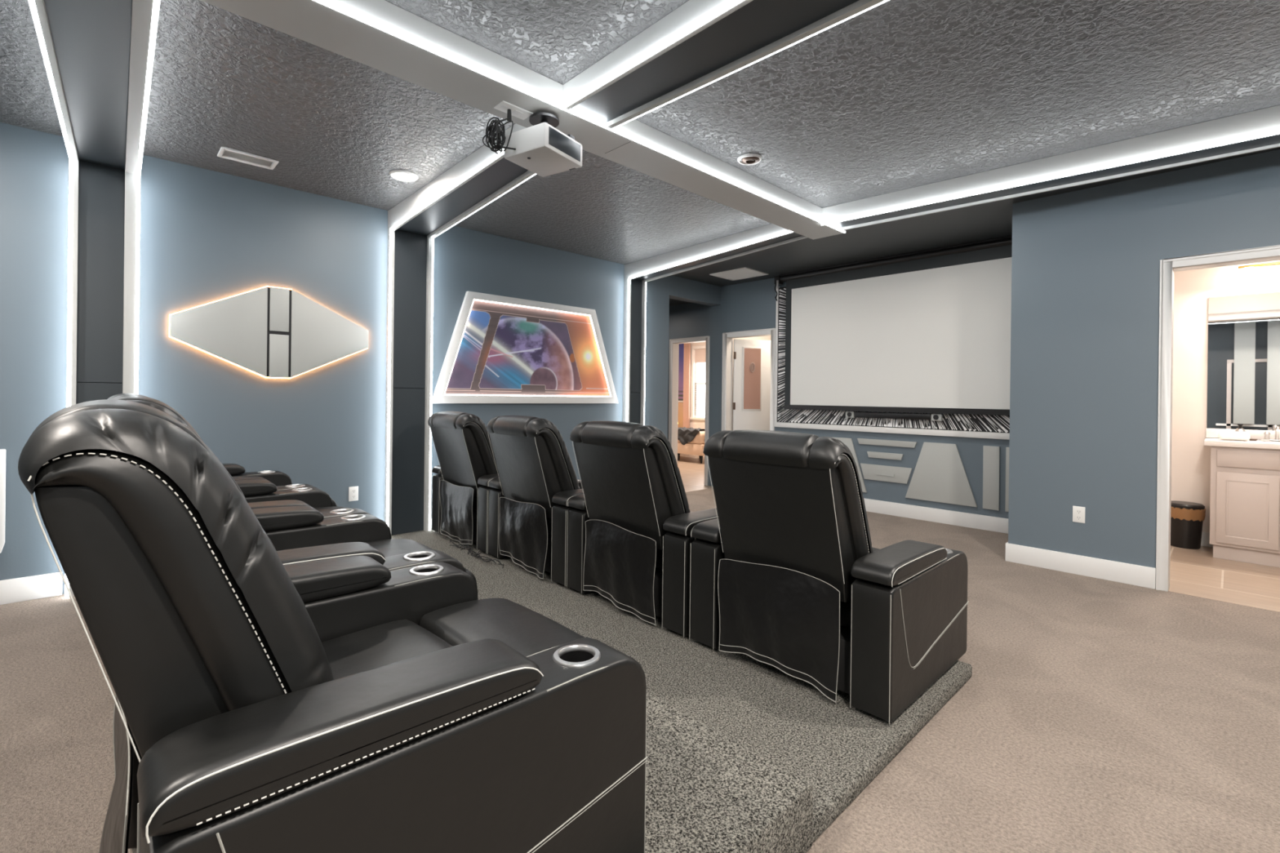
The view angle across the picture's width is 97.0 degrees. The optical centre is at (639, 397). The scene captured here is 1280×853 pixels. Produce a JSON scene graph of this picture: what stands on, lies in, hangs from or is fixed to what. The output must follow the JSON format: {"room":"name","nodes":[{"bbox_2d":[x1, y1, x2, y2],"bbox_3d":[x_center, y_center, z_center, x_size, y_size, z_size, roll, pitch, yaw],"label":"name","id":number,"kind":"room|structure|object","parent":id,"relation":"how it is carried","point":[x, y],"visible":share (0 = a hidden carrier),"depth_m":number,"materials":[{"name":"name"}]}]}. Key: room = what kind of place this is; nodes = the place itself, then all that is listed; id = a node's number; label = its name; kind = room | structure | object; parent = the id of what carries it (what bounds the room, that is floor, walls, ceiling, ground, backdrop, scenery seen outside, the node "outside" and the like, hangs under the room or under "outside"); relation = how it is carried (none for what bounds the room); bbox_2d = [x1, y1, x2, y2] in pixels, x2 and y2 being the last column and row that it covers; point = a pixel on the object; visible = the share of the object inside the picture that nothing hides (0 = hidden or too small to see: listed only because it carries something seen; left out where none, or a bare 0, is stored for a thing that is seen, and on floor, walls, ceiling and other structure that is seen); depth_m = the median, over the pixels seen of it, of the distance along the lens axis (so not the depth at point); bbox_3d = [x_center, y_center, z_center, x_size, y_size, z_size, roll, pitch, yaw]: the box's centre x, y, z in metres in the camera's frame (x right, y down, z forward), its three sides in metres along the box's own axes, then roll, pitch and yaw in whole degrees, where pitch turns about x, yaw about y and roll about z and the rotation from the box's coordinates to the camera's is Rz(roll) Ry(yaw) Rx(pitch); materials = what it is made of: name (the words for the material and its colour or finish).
{"room":"home theater","nodes":[
{"label":"home theater","id":0,"kind":"room"},
{"bbox_2d":[0,122,720,594],"bbox_3d":[-1.782,-0.171,5.216,7.830,2.784,0.170,1,0,-44],"label":"wall","id":1,"kind":"structure","parent":0,"point":[206,236],"depth_m":4.14,"materials":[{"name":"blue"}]},
{"bbox_2d":[0,448,6,553],"bbox_3d":[-3.913,0.599,3.049,0.665,0.600,0.028,1,0,-44],"label":"wall panel","id":2,"kind":"object","parent":1,"relation":"attached to","point":[2,451],"visible":1,"depth_m":3.26,"materials":[{"name":"white"}]},
{"bbox_2d":[0,572,62,604],"bbox_3d":[-4.039,1.128,2.946,1.450,0.140,0.016,1,0,-44],"label":"baseboard","id":3,"kind":"structure","parent":1,"relation":"attached to","point":[46,585],"depth_m":3.35,"materials":[{"name":"white"}]},
{"bbox_2d":[28,0,159,597],"bbox_3d":[-2.599,-0.177,2.704,0.355,2.780,2.335,1,0,-43],"label":"column","id":4,"kind":"structure","parent":1,"relation":"attached to","point":[98,55],"depth_m":3.39,"materials":[{"name":"white painted trim"},{"name":"glowing white led strip"}]},
{"bbox_2d":[168,285,368,378],"bbox_3d":[-2.679,-0.476,4.203,1.256,0.675,0.042,1,0,-44],"label":"panel","id":5,"kind":"object","parent":1,"relation":"attached to","point":[267,331],"visible":1,"depth_m":4.15,"materials":[{"name":"grey"}]},
{"bbox_2d":[348,486,358,501],"bbox_3d":[-2.321,0.784,4.590,0.072,0.116,0.008,1,0,-44],"label":"power outlet","id":6,"kind":"object","parent":1,"relation":"attached to","point":[353,491],"visible":1,"depth_m":4.59,"materials":[{"name":"white plastic"}]},
{"bbox_2d":[384,123,536,535],"bbox_3d":[-1.228,-0.162,4.015,0.374,2.780,2.339,1,0,-42],"label":"column","id":7,"kind":"structure","parent":1,"relation":"attached to","point":[483,176],"depth_m":4.77,"materials":[{"name":"white painted plaster"},{"name":"white led light strip"}]},
{"bbox_2d":[431,291,618,403],"bbox_3d":[-1.046,-0.454,5.765,2.191,1.036,0.043,1,0,-44],"label":"picture","id":8,"kind":"object","parent":1,"relation":"attached to","point":[501,349],"visible":1,"depth_m":5.66,"materials":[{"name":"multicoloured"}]},
{"bbox_2d":[622,223,806,425],"bbox_3d":[0.636,-0.143,5.796,0.286,2.780,2.355,1,0,-39],"label":"trim","id":9,"kind":"structure","parent":1,"relation":"attached to","point":[637,274],"depth_m":6.43,"materials":[{"name":"grey paint"}]},
{"bbox_2d":[132,599,813,852],"bbox_3d":[-1.399,1.140,2.555,1.375,0.180,4.020,1,0,-44],"label":"floor","id":10,"kind":"structure","parent":0,"point":[707,791],"depth_m":1.53,"materials":[{"name":"grey carpet"}]},
{"bbox_2d":[107,393,337,506],"bbox_3d":[-2.576,0.508,3.528,1.120,1.052,0.968,1,0,-44],"label":"recliner","id":11,"kind":"object","parent":10,"relation":"on","point":[282,481],"visible":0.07,"depth_m":3.85,"materials":[{"name":"black leather"}]},
{"bbox_2d":[107,393,133,399],"bbox_3d":[-2.825,0.291,3.288,0.424,0.624,0.636,1,0,-44],"label":"cushion","id":12,"kind":"object","parent":11,"relation":"on","point":[116,395],"depth_m":3.09,"materials":[{"name":"black leather"}]},
{"bbox_2d":[111,394,391,538],"bbox_3d":[-1.910,0.517,2.816,1.120,1.052,0.968,1,0,-43],"label":"recliner","id":13,"kind":"object","parent":10,"relation":"on","point":[259,494],"visible":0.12,"depth_m":3.12,"materials":[{"name":"black leather"}]},
{"bbox_2d":[111,394,148,399],"bbox_3d":[-2.163,0.300,2.580,0.424,0.624,0.636,1,0,-43],"label":"cushion","id":14,"kind":"object","parent":13,"relation":"on","point":[124,395],"depth_m":2.41,"materials":[{"name":"black leather"}]},
{"bbox_2d":[113,395,477,586],"bbox_3d":[-1.253,0.526,2.092,1.120,1.052,0.968,1,0,-42],"label":"recliner","id":15,"kind":"object","parent":10,"relation":"on","point":[300,534],"visible":0.23,"depth_m":2.34,"materials":[{"name":"black leather"}]},
{"bbox_2d":[113,395,203,441],"bbox_3d":[-1.510,0.309,1.860,0.424,0.624,0.636,1,0,-42],"label":"cushion","id":16,"kind":"object","parent":15,"relation":"on","point":[153,402],"depth_m":1.67,"materials":[{"name":"black leather"}]},
{"bbox_2d":[17,399,648,852],"bbox_3d":[-0.621,0.534,1.338,1.120,1.052,0.968,1,0,-43],"label":"recliner","id":17,"kind":"object","parent":10,"relation":"on","point":[353,704],"visible":1,"depth_m":0.90,"materials":[{"name":"black leather"}]},
{"bbox_2d":[17,399,333,692],"bbox_3d":[-0.873,0.318,1.100,0.424,0.624,0.636,1,0,-43],"label":"cushion","id":18,"kind":"object","parent":17,"relation":"on","point":[176,584],"depth_m":0.84,"materials":[{"name":"black leather"}]},
{"bbox_2d":[0,0,1279,286],"bbox_3d":[0.920,-1.577,2.405,7.830,0.100,7.600,1,0,-44],"label":"ceiling","id":19,"kind":"structure","parent":0,"point":[895,95],"depth_m":2.98,"materials":[{"name":"grey paint"}]},
{"bbox_2d":[217,146,278,169],"bbox_3d":[-2.569,-1.564,3.715,0.310,0.012,0.181,1,0,-44],"label":"ceiling vent","id":20,"kind":"object","parent":19,"relation":"in","point":[224,152],"visible":1,"depth_m":3.71,"materials":[{"name":"white metal"}]},
{"bbox_2d":[389,169,417,182],"bbox_3d":[-1.661,-1.548,3.984,0.190,0.024,0.190,1,0,-44],"label":"recessed light","id":21,"kind":"object","parent":19,"relation":"in","point":[399,175],"visible":1,"depth_m":3.95,"materials":[{"name":"white"}]},
{"bbox_2d":[392,173,415,181],"bbox_3d":[-1.661,-1.546,3.984,0.152,0.020,0.152,1,0,-44],"label":"diffuser","id":22,"kind":"object","parent":21,"relation":"attached to","point":[399,176],"depth_m":3.96,"materials":[{"name":"white plastic"}]},
{"bbox_2d":[200,0,845,239],"bbox_3d":[-0.587,-1.480,2.787,6.180,0.126,0.308,1,0,-44],"label":"ceiling beam","id":23,"kind":"structure","parent":19,"relation":"attached to","point":[381,35],"depth_m":2.61,"materials":[{"name":"grey paint"}]},
{"bbox_2d":[493,100,533,119],"bbox_3d":[-0.626,-1.417,2.805,0.170,0.008,0.090,1,0,-44],"label":"cable plate","id":24,"kind":"object","parent":23,"relation":"attached to","point":[517,112],"visible":0.94,"depth_m":2.79,"materials":[{"name":"white plastic"}]},
{"bbox_2d":[482,108,515,155],"bbox_3d":[-0.667,-1.293,2.732,0.165,0.242,0.100,1,0,-27],"label":"cable bundle","id":25,"kind":"object","parent":24,"relation":"hanging from","point":[491,128],"visible":1,"depth_m":2.73,"materials":[{"name":"black"}]},
{"bbox_2d":[498,104,510,111],"bbox_3d":[-0.662,-1.415,2.770,0.044,0.002,0.040,1,0,-44],"label":"socket","id":26,"kind":"object","parent":24,"relation":"attached to","point":[501,107],"depth_m":2.76,"materials":[{"name":"white plastic"}]},
{"bbox_2d":[511,109,523,115],"bbox_3d":[-0.611,-1.414,2.819,0.044,0.002,0.040,1,0,-44],"label":"socket","id":27,"kind":"object","parent":24,"relation":"attached to","point":[514,112],"depth_m":2.82,"materials":[{"name":"white plastic"}]},
{"bbox_2d":[503,111,582,177],"bbox_3d":[-0.474,-1.297,2.872,0.278,0.241,0.323,1,0,32],"label":"projector","id":28,"kind":"object","parent":23,"relation":"hanging from","point":[542,149],"visible":1,"depth_m":2.79,"materials":[{"name":"white plastic"}]},
{"bbox_2d":[548,126,580,161],"bbox_3d":[-0.367,-1.240,2.784,0.003,0.084,0.240,1,0,32],"label":"grille","id":29,"kind":"object","parent":28,"relation":"attached to","point":[557,140],"depth_m":2.78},
{"bbox_2d":[560,0,888,129],"bbox_3d":[1.479,-1.449,1.129,0.472,0.135,4.980,1,0,-44],"label":"trim","id":30,"kind":"structure","parent":19,"relation":"attached to","point":[700,43],"depth_m":2.34,"materials":[{"name":"grey"}]},
{"bbox_2d":[709,266,768,280],"bbox_3d":[1.229,-1.523,7.031,0.490,0.012,0.546,1,0,-44],"label":"ceiling vent","id":31,"kind":"object","parent":19,"relation":"in","point":[742,273],"visible":1,"depth_m":7.01,"materials":[{"name":"white metal"}]},
{"bbox_2d":[737,153,761,164],"bbox_3d":[0.703,-1.520,3.638,0.156,0.022,0.156,1,0,-44],"label":"recessed light","id":32,"kind":"object","parent":19,"relation":"in","point":[748,158],"visible":1,"depth_m":3.60,"materials":[{"name":"white metal"}]},
{"bbox_2d":[821,105,1279,231],"bbox_3d":[3.411,-1.420,2.976,5.009,0.151,0.377,1,0,43],"label":"trim","id":33,"kind":"structure","parent":19,"relation":"attached to","point":[1255,131],"depth_m":3.51,"materials":[{"name":"painted drywall"},{"name":"white led light strip"}]},
{"bbox_2d":[0,453,1279,852],"bbox_3d":[0.343,1.296,5.488,11.300,0.101,12.800,1,0,-44],"label":"floor","id":34,"kind":"structure","parent":0,"point":[1092,715],"depth_m":2.17,"materials":[{"name":"beige carpet"}]},
{"bbox_2d":[391,528,972,842],"bbox_3d":[-0.424,1.210,3.550,1.410,0.060,4.100,1,0,-44],"label":"platform","id":35,"kind":"object","parent":34,"relation":"on","point":[837,748],"visible":0.36,"depth_m":2.28,"materials":[{"name":"grey carpet"}]},
{"bbox_2d":[427,411,499,552],"bbox_3d":[-1.140,0.643,4.803,1.120,1.052,0.968,1,0,-44],"label":"recliner","id":36,"kind":"object","parent":35,"relation":"on","point":[460,506],"visible":0.67,"depth_m":4.38,"materials":[{"name":"black leather"}]},
{"bbox_2d":[427,411,498,473],"bbox_3d":[-1.389,0.427,4.562,0.424,0.624,0.636,1,0,-44],"label":"backrest","id":37,"kind":"object","parent":36,"relation":"on","point":[461,441],"depth_m":4.35,"materials":[{"name":"black leather"}]},
{"bbox_2d":[449,539,503,568],"bbox_3d":[-1.200,1.142,4.147,0.090,0.045,0.952,1,0,-42],"label":"power cables","id":38,"kind":"object","parent":35,"relation":"on","point":[457,546],"visible":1,"depth_m":4.13,"materials":[{"name":"black plastic"}]},
{"bbox_2d":[486,415,584,586],"bbox_3d":[-0.470,0.652,4.102,1.120,1.052,0.968,1,0,-44],"label":"recliner","id":39,"kind":"object","parent":35,"relation":"on","point":[527,517],"visible":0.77,"depth_m":3.69,"materials":[{"name":"black leather"}]},
{"bbox_2d":[486,415,579,489],"bbox_3d":[-0.719,0.436,3.861,0.424,0.624,0.636,1,0,-44],"label":"cushion","id":40,"kind":"object","parent":39,"relation":"on","point":[530,452],"depth_m":3.66,"materials":[{"name":"black leather"}]},
{"bbox_2d":[566,421,718,637],"bbox_3d":[0.201,0.661,3.400,1.120,1.052,0.968,1,0,-44],"label":"recliner","id":41,"kind":"object","parent":35,"relation":"on","point":[629,539],"visible":0.84,"depth_m":2.98,"materials":[{"name":"black leather"}]},
{"bbox_2d":[569,421,690,513],"bbox_3d":[-0.048,0.445,3.159,0.424,0.624,0.636,1,0,-44],"label":"cushion","id":42,"kind":"object","parent":41,"relation":"on","point":[624,467],"depth_m":2.97,"materials":[{"name":"black leather"}]},
{"bbox_2d":[688,430,968,724],"bbox_3d":[0.886,0.671,2.683,1.120,1.052,0.968,1,0,-44],"label":"recliner","id":43,"kind":"object","parent":35,"relation":"on","point":[788,576],"visible":1,"depth_m":2.28,"materials":[{"name":"black leather"}]},
{"bbox_2d":[703,430,872,553],"bbox_3d":[0.637,0.454,2.442,0.424,0.624,0.636,1,0,-44],"label":"cushion","id":44,"kind":"object","parent":43,"relation":"on","point":[775,491],"depth_m":2.28,"materials":[{"name":"black leather"}]},
{"bbox_2d":[677,431,704,463],"bbox_3d":[0.753,0.943,11.547,0.800,0.600,2.000,1,0,-44],"label":"bed","id":45,"kind":"object","parent":34,"relation":"on","point":[695,447],"visible":0.12,"depth_m":10.69,"materials":[{"name":"beige fabric"}]},
{"bbox_2d":[677,426,704,444],"bbox_3d":[0.960,0.762,10.995,0.418,0.322,0.820,1,0,-44],"label":"throw blanket","id":46,"kind":"object","parent":45,"relation":"on","point":[685,435],"visible":0.73,"depth_m":10.83,"materials":[{"name":"grey fabric"}]},
{"bbox_2d":[1170,500,1205,549],"bbox_3d":[4.739,1.110,4.929,0.262,0.380,0.260,1,0,-44],"label":"waste bin","id":47,"kind":"object","parent":34,"relation":"on","point":[1187,518],"visible":0.82,"depth_m":4.84,"materials":[{"name":"black plastic"}]},
{"bbox_2d":[1209,445,1279,567],"bbox_3d":[5.194,0.854,4.308,0.515,0.905,1.200,1,0,-44],"label":"vanity cabinet","id":48,"kind":"object","parent":34,"relation":"on","point":[1245,494],"visible":0.98,"depth_m":4.43,"materials":[{"name":"beige paint"}]},
{"bbox_2d":[1204,428,1279,449],"bbox_3d":[5.189,0.339,4.311,0.534,0.125,1.260,1,0,-44],"label":"countertop","id":49,"kind":"structure","parent":48,"relation":"on","point":[1212,438],"depth_m":4.56,"materials":[{"name":"white stone"}]},
{"bbox_2d":[1218,431,1250,440],"bbox_3d":[4.848,0.317,4.621,0.132,0.073,0.180,1,0,-44],"label":"sink","id":50,"kind":"object","parent":49,"relation":"on","point":[1223,435],"visible":1,"depth_m":4.58,"materials":[{"name":"white ceramic"}]},
{"bbox_2d":[1235,424,1245,431],"bbox_3d":[5.003,0.292,4.720,0.060,0.126,0.060,1,0,-44],"label":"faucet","id":51,"kind":"object","parent":49,"relation":"on","point":[1240,426],"visible":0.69,"depth_m":4.71,"materials":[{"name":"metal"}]},
{"bbox_2d":[1235,428,1245,431],"bbox_3d":[5.003,0.310,4.720,0.060,0.090,0.060,1,0,-44],"label":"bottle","id":52,"kind":"object","parent":51,"relation":"on","point":[1238,429],"depth_m":4.71,"materials":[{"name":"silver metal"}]},
{"bbox_2d":[1263,426,1279,441],"bbox_3d":[5.111,0.295,4.540,0.137,0.123,0.150,1,0,-44],"label":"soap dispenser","id":53,"kind":"object","parent":49,"relation":"on","point":[1267,434],"visible":0.94,"depth_m":4.57,"materials":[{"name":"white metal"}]},
{"bbox_2d":[669,298,690,306],"bbox_3d":[-0.327,-1.425,7.905,2.030,0.080,1.730,1,0,-44],"label":"ceiling","id":54,"kind":"structure","parent":0,"point":[672,302],"depth_m":8.23,"materials":[{"name":"grey paint"}]},
{"bbox_2d":[678,342,706,429],"bbox_3d":[1.711,-0.147,12.047,0.120,2.800,5.180,1,0,-44],"label":"wall","id":55,"kind":"structure","parent":0,"point":[695,424],"depth_m":12.51,"materials":[{"name":"beige paint"}]},
{"bbox_2d":[677,402,683,427],"bbox_3d":[0.617,0.669,13.059,0.049,1.100,1.020,1,0,-44],"label":"headboard","id":56,"kind":"object","parent":55,"relation":"attached to","point":[680,424],"visible":0.22,"depth_m":12.72,"materials":[{"name":"beige fabric"}]},
{"bbox_2d":[678,343,684,401],"bbox_3d":[0.735,-0.580,12.970,0.021,1.360,0.810,1,0,-44],"label":"picture","id":57,"kind":"object","parent":55,"relation":"attached to","point":[681,359],"visible":0.27,"depth_m":12.75,"materials":[{"name":"purple"}]},
{"bbox_2d":[683,342,690,427],"bbox_3d":[1.033,-0.005,12.556,0.064,2.400,0.180,1,0,-44],"label":"curtain","id":58,"kind":"object","parent":55,"relation":"hanging from","point":[686,363],"visible":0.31,"depth_m":12.53,"materials":[{"name":"beige fabric"}]},
{"bbox_2d":[689,345,706,420],"bbox_3d":[1.549,-0.309,12.153,0.130,1.620,1.126,1,0,-44],"label":"window","id":59,"kind":"structure","parent":55,"relation":"in","point":[699,354],"depth_m":12.46,"materials":[{"name":"white glass"}]},
{"bbox_2d":[694,348,706,363],"bbox_3d":[1.553,-0.899,12.149,0.010,0.300,0.980,1,0,-44],"label":"roller blind","id":60,"kind":"object","parent":59,"relation":"attached to","point":[700,354],"depth_m":12.39,"materials":[{"name":"beige fabric"}]},
{"bbox_2d":[667,277,786,486],"bbox_3d":[1.779,-0.131,7.243,0.120,2.784,5.620,1,0,-44],"label":"wall","id":61,"kind":"structure","parent":0,"point":[750,305],"depth_m":7.86,"materials":[{"name":"grey"}]},
{"bbox_2d":[668,336,710,485],"bbox_3d":[0.747,0.192,8.301,0.145,2.116,0.766,1,0,-44],"label":"door frame","id":62,"kind":"structure","parent":61,"relation":"in","point":[673,343],"depth_m":8.50,"materials":[{"name":"white wood"}]},
{"bbox_2d":[721,328,775,431],"bbox_3d":[1.468,0.189,7.548,0.145,2.141,0.851,1,0,-44],"label":"door frame","id":63,"kind":"structure","parent":61,"relation":"in","point":[727,337],"depth_m":7.76,"materials":[{"name":"white wood"}]},
{"bbox_2d":[732,338,770,431],"bbox_3d":[1.613,0.226,7.890,0.672,2.045,0.102,1,0,-14],"label":"door","id":64,"kind":"structure","parent":63,"relation":"attached to","point":[751,357],"depth_m":7.88,"materials":[{"name":"white wood"}]},
{"bbox_2d":[742,346,761,410],"bbox_3d":[1.561,-0.255,7.884,0.285,0.885,0.007,1,0,-14],"label":"poster","id":65,"kind":"object","parent":64,"relation":"attached to","point":[751,356],"depth_m":7.87,"materials":[{"name":"paper"}]},
{"bbox_2d":[774,286,780,426],"bbox_3d":[1.738,-0.512,7.171,0.045,1.775,0.030,1,0,-44],"label":"trim","id":66,"kind":"structure","parent":61,"relation":"attached to","point":[777,289],"depth_m":7.15,"materials":[{"name":"white"}]},
{"bbox_2d":[831,436,866,492],"bbox_3d":[2.295,0.763,6.540,0.022,0.590,0.665,1,0,-44],"label":"wall panel","id":67,"kind":"object","parent":61,"relation":"attached to","point":[848,442],"visible":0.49,"depth_m":6.40,"materials":[{"name":"grey fabric"}]},
{"bbox_2d":[866,451,903,460],"bbox_3d":[2.661,0.638,6.157,0.022,0.065,0.388,1,0,-44],"label":"wall panel","id":68,"kind":"object","parent":61,"relation":"attached to","point":[870,454],"visible":1,"depth_m":6.14,"materials":[{"name":"grey fabric"}]},
{"bbox_2d":[860,463,911,484],"bbox_3d":[2.662,0.831,6.148,0.030,0.169,0.554,1,0,-44],"label":"wall panel","id":69,"kind":"object","parent":61,"relation":"attached to","point":[871,472],"visible":1,"depth_m":6.13,"materials":[{"name":"grey fabric"}]},
{"bbox_2d":[857,438,917,448],"bbox_3d":[2.671,0.498,6.148,0.022,0.062,0.640,1,0,-44],"label":"wall panel","id":70,"kind":"object","parent":61,"relation":"attached to","point":[861,441],"visible":1,"depth_m":6.12,"materials":[{"name":"grey"}]},
{"bbox_2d":[774,426,1009,518],"bbox_3d":[2.684,0.831,6.173,0.036,0.885,2.805,1,0,-44],"label":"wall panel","id":71,"kind":"structure","parent":61,"relation":"attached to","point":[970,449],"depth_m":5.94,"materials":[{"name":"grey paint"}]},
{"bbox_2d":[775,422,1009,439],"bbox_3d":[2.686,0.359,6.148,0.075,0.059,2.775,1,0,-44],"label":"trim","id":72,"kind":"structure","parent":61,"relation":"attached to","point":[800,425],"depth_m":6.01,"materials":[{"name":"white wood"}]},
{"bbox_2d":[777,286,1009,433],"bbox_3d":[2.709,-0.518,6.161,0.035,1.696,2.773,1,0,-44],"label":"mural panel","id":73,"kind":"object","parent":61,"relation":"attached to","point":[958,422],"visible":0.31,"depth_m":6.41,"materials":[{"name":"black"}]},
{"bbox_2d":[774,235,1012,415],"bbox_3d":[2.640,-0.673,6.114,0.104,1.667,2.731,1,0,-44],"label":"projection screen","id":74,"kind":"object","parent":73,"relation":"attached to","point":[927,331],"visible":0.91,"depth_m":5.94,"materials":[{"name":"white fabric"}]},
{"bbox_2d":[845,411,942,421],"bbox_3d":[2.702,0.202,6.089,0.060,0.070,1.012,1,0,-44],"label":"soundbar","id":75,"kind":"object","parent":73,"relation":"attached to","point":[938,417],"visible":1,"depth_m":6.03,"materials":[{"name":"black plastic"}]},
{"bbox_2d":[863,497,1008,533],"bbox_3d":[2.660,1.203,6.157,0.016,0.140,2.808,1,0,-44],"label":"baseboard","id":76,"kind":"structure","parent":61,"relation":"attached to","point":[990,523],"depth_m":5.75,"materials":[{"name":"white wood"}]},
{"bbox_2d":[905,442,977,506],"bbox_3d":[3.048,0.768,5.751,0.022,0.599,0.677,1,0,-44],"label":"wall panel","id":77,"kind":"object","parent":61,"relation":"attached to","point":[940,475],"visible":1,"depth_m":5.73,"materials":[{"name":"grey fabric"}]},
{"bbox_2d":[982,445,999,511],"bbox_3d":[3.363,0.773,5.422,0.022,0.605,0.138,1,0,-44],"label":"wall panel","id":78,"kind":"object","parent":61,"relation":"attached to","point":[991,455],"visible":1,"depth_m":5.41,"materials":[{"name":"grey"}]},
{"bbox_2d":[1004,447,1008,511],"bbox_3d":[3.493,0.775,5.286,0.022,0.605,0.135,1,0,-44],"label":"wall panel","id":79,"kind":"object","parent":61,"relation":"attached to","point":[1006,506],"visible":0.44,"depth_m":5.32,"materials":[{"name":"grey fabric"}]},
{"bbox_2d":[731,335,770,431],"bbox_3d":[2.459,-0.032,7.957,1.850,2.600,1.770,1,0,-44],"label":"wall","id":80,"kind":"structure","parent":0,"point":[766,337],"depth_m":8.32,"materials":[{"name":"beige paint"}]},
{"bbox_2d":[1008,149,1279,568],"bbox_3d":[4.621,-0.091,3.389,1.098,2.784,3.880,1,0,-44],"label":"wall","id":81,"kind":"structure","parent":0,"point":[1086,263],"depth_m":4.01,"materials":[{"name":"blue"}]},
{"bbox_2d":[1072,506,1084,523],"bbox_3d":[3.172,0.849,4.094,0.008,0.116,0.072,1,0,-44],"label":"power outlet","id":82,"kind":"object","parent":81,"relation":"attached to","point":[1078,513],"visible":1,"depth_m":4.09,"materials":[{"name":"white plastic"}]},
{"bbox_2d":[1075,509,1081,513],"bbox_3d":[3.170,0.827,4.092,0.001,0.033,0.033,1,0,-44],"label":"socket","id":83,"kind":"object","parent":82,"relation":"attached to","point":[1077,511],"depth_m":4.09,"materials":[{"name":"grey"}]},
{"bbox_2d":[1075,515,1081,519],"bbox_3d":[3.170,0.871,4.092,0.001,0.033,0.033,1,0,-44],"label":"socket","id":84,"kind":"object","parent":82,"relation":"attached to","point":[1077,517],"depth_m":4.09,"materials":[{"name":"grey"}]},
{"bbox_2d":[1004,542,1155,589],"bbox_3d":[3.152,1.212,4.105,0.016,0.140,0.868,1,0,-44],"label":"baseboard","id":85,"kind":"structure","parent":81,"relation":"attached to","point":[1108,570],"depth_m":4.06,"materials":[{"name":"white"}]},
{"bbox_2d":[1155,244,1279,591],"bbox_3d":[3.825,0.191,3.493,0.145,2.206,0.931,1,0,-44],"label":"door frame","id":86,"kind":"structure","parent":81,"relation":"in","point":[1167,266],"depth_m":3.75,"materials":[{"name":"white wood"}]},
{"bbox_2d":[1171,260,1279,546],"bbox_3d":[5.299,-0.018,4.660,0.100,2.650,2.780,1,0,-44],"label":"wall","id":87,"kind":"structure","parent":0,"point":[1190,459],"depth_m":5.00,"materials":[{"name":"beige paint"}]},
{"bbox_2d":[1200,532,1210,546],"bbox_3d":[4.627,1.238,5.266,0.015,0.120,0.960,1,0,-44],"label":"baseboard","id":88,"kind":"structure","parent":87,"relation":"attached to","point":[1205,541],"depth_m":4.94,"materials":[{"name":"white"}]},
{"bbox_2d":[1206,291,1279,431],"bbox_3d":[5.448,-0.291,4.423,0.008,1.140,1.435,1,0,-44],"label":"mirror","id":89,"kind":"object","parent":87,"relation":"attached to","point":[1243,359],"visible":1,"depth_m":4.78,"materials":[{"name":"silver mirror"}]},
{"bbox_2d":[1236,262,1279,284],"bbox_3d":[5.280,-1.028,4.505,0.157,0.170,0.730,1,0,-44],"label":"vanity light","id":90,"kind":"object","parent":87,"relation":"attached to","point":[1249,274],"visible":1,"depth_m":4.67,"materials":[{"name":"white glass"}]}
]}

